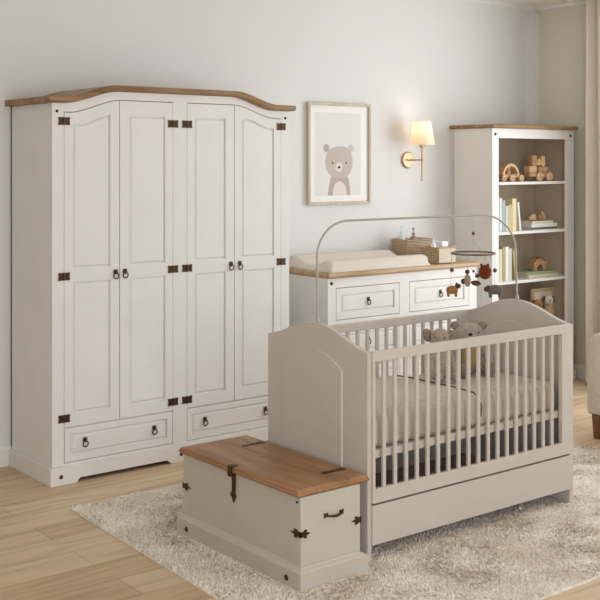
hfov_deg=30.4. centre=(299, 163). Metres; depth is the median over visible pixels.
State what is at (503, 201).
book
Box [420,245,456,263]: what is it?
basket
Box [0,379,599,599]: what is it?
floor
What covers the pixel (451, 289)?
deer
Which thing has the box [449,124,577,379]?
bookcase
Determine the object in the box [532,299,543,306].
plush dog
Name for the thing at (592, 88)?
curtain
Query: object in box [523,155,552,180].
toy truck
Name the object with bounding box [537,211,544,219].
duck
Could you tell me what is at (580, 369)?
baseboard
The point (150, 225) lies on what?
wardrobe
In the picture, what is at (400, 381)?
quilt
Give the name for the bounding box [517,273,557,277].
book
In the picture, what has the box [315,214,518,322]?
arch
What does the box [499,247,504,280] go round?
book
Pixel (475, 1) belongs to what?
trim
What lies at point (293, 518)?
storage chest
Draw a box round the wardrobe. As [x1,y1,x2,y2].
[5,85,295,486]
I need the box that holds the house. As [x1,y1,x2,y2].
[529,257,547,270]
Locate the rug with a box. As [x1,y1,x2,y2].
[70,442,599,599]
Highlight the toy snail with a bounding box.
[528,214,536,220]
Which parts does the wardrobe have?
ring pull, door, ring pull, drawer, ring pull, door, cornice, ring pull, ring pull, door, drawer, door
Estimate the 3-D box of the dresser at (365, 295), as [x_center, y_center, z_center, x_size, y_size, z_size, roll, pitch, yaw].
[0.545,1.136,7.246,1.334,0.948,0.495,0,0,-38]
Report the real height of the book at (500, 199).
0.238 m
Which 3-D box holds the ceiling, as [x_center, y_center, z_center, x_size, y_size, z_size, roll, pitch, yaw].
[0.822,-1.260,3.451,8.166,0.100,7.000,0,0,-38]
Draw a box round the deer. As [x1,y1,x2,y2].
[446,254,460,296]
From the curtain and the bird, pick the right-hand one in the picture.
the curtain
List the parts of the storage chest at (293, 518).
lid, handle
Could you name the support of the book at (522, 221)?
on the book at (522, 224)
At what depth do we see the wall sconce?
7.56 m
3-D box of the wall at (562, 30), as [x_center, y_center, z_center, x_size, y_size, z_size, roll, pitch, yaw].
[3.988,0.250,5.949,0.100,2.920,6.800,0,0,-38]
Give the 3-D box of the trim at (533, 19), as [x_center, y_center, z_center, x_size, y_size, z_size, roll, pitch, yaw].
[1.805,0.172,8.545,0.111,2.665,0.020,0,0,-38]
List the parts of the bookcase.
panel, shelf, shelf, shelf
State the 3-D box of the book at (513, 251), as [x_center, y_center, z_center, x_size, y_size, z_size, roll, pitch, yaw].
[1.488,0.723,7.938,0.056,0.217,0.151,0,0,-38]
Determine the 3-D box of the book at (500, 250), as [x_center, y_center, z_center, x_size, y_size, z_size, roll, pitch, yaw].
[1.363,0.718,7.846,0.029,0.228,0.161,0,0,-38]
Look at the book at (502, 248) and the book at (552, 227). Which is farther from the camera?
the book at (552, 227)
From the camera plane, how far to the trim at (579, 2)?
8.38 m
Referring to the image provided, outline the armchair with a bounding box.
[587,333,599,439]
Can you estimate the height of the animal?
0.211 m
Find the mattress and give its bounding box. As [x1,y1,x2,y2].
[376,369,548,445]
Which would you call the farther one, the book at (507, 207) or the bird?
the book at (507, 207)
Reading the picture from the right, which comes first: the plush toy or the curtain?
the curtain
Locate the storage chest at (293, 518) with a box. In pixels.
[177,435,369,591]
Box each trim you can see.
[460,0,536,10]
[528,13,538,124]
[537,1,585,10]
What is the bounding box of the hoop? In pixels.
[451,232,495,255]
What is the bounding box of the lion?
[475,258,491,278]
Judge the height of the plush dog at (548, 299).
0.210 m
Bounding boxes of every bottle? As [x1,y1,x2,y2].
[399,227,404,239]
[410,228,416,239]
[430,237,435,246]
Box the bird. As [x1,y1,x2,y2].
[461,256,480,286]
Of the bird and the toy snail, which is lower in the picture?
the bird
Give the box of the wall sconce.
[401,121,434,180]
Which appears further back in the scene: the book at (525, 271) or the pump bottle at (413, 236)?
the book at (525, 271)
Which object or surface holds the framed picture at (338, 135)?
attached to the wall at (444, 63)
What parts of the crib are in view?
panel, rail, panel, drawer, mattress, rail, drawer, rail, panel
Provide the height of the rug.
0.018 m
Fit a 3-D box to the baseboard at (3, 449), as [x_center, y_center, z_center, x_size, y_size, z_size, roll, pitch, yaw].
[-1.280,1.558,6.114,7.966,0.105,0.016,0,0,-38]
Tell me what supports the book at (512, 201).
on the bookcase
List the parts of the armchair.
leg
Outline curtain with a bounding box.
[568,0,599,382]
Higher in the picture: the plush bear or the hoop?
the hoop
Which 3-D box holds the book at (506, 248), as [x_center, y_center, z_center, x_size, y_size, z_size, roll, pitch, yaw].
[1.416,0.711,7.888,0.034,0.242,0.161,0,0,-38]
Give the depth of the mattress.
5.12 m
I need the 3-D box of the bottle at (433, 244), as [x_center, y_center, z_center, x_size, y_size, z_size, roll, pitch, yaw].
[0.887,0.571,7.343,0.040,0.163,0.040,0,0,-38]
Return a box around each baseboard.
[0,445,10,466]
[574,364,585,379]
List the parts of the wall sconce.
stem, lamp shade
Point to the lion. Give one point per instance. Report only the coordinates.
(484, 271)
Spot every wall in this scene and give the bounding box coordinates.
[0,0,536,445]
[537,4,585,364]
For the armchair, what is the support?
on the floor
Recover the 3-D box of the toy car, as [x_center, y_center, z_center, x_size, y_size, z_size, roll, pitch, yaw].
[1.500,0.065,7.933,0.233,0.130,0.092,0,0,-38]
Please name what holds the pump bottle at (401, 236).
in the basket at (407, 246)
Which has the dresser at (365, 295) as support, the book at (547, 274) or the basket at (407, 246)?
the basket at (407, 246)
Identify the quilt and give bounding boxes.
[376,375,481,444]
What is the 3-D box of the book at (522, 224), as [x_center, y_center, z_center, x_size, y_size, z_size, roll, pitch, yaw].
[1.749,0.453,8.192,0.285,0.026,0.166,0,0,-37]
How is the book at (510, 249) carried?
on the bookcase
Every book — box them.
[499,198,501,231]
[499,246,508,280]
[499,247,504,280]
[499,249,501,281]
[502,198,515,230]
[502,200,505,231]
[506,204,511,230]
[506,206,508,231]
[509,248,511,280]
[512,249,517,279]
[516,202,520,230]
[517,268,557,274]
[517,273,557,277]
[521,220,553,223]
[521,223,556,227]
[521,226,556,229]
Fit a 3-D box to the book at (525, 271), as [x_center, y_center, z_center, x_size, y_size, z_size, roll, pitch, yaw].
[1.727,0.800,8.175,0.340,0.020,0.166,0,0,-37]
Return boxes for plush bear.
[450,321,494,376]
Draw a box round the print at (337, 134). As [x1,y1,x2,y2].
[315,112,360,195]
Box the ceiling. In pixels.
[487,0,570,6]
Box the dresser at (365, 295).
[289,259,479,377]
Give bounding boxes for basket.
[391,237,432,255]
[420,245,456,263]
[530,286,554,315]
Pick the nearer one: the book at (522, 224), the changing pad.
the changing pad
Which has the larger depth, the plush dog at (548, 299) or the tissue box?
the plush dog at (548, 299)
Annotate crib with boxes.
[268,299,572,562]
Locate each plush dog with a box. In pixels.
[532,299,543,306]
[542,295,554,314]
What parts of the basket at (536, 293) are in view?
panel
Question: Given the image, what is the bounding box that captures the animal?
[484,283,502,297]
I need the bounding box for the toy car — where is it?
[499,164,523,181]
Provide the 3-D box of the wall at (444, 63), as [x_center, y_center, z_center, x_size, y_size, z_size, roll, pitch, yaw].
[-1.315,0.250,6.159,8.166,2.920,0.100,0,0,-38]
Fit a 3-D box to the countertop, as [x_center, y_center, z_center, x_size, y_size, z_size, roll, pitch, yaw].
[0.545,0.678,7.246,1.327,0.033,0.495,0,0,-38]
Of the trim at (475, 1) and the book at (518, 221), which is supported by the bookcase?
the book at (518, 221)
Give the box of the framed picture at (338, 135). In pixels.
[306,102,370,204]
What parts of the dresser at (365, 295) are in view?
drawer, drawer, drawer, drawer, drawer, drawer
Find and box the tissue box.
[435,240,447,246]
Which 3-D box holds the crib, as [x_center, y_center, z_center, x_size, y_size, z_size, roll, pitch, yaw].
[0.578,1.139,5.092,1.314,0.926,0.679,0,0,-38]
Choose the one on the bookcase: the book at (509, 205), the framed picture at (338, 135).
the book at (509, 205)
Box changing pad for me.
[289,249,429,272]
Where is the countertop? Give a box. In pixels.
[289,259,479,278]
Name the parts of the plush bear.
leg, leg, arm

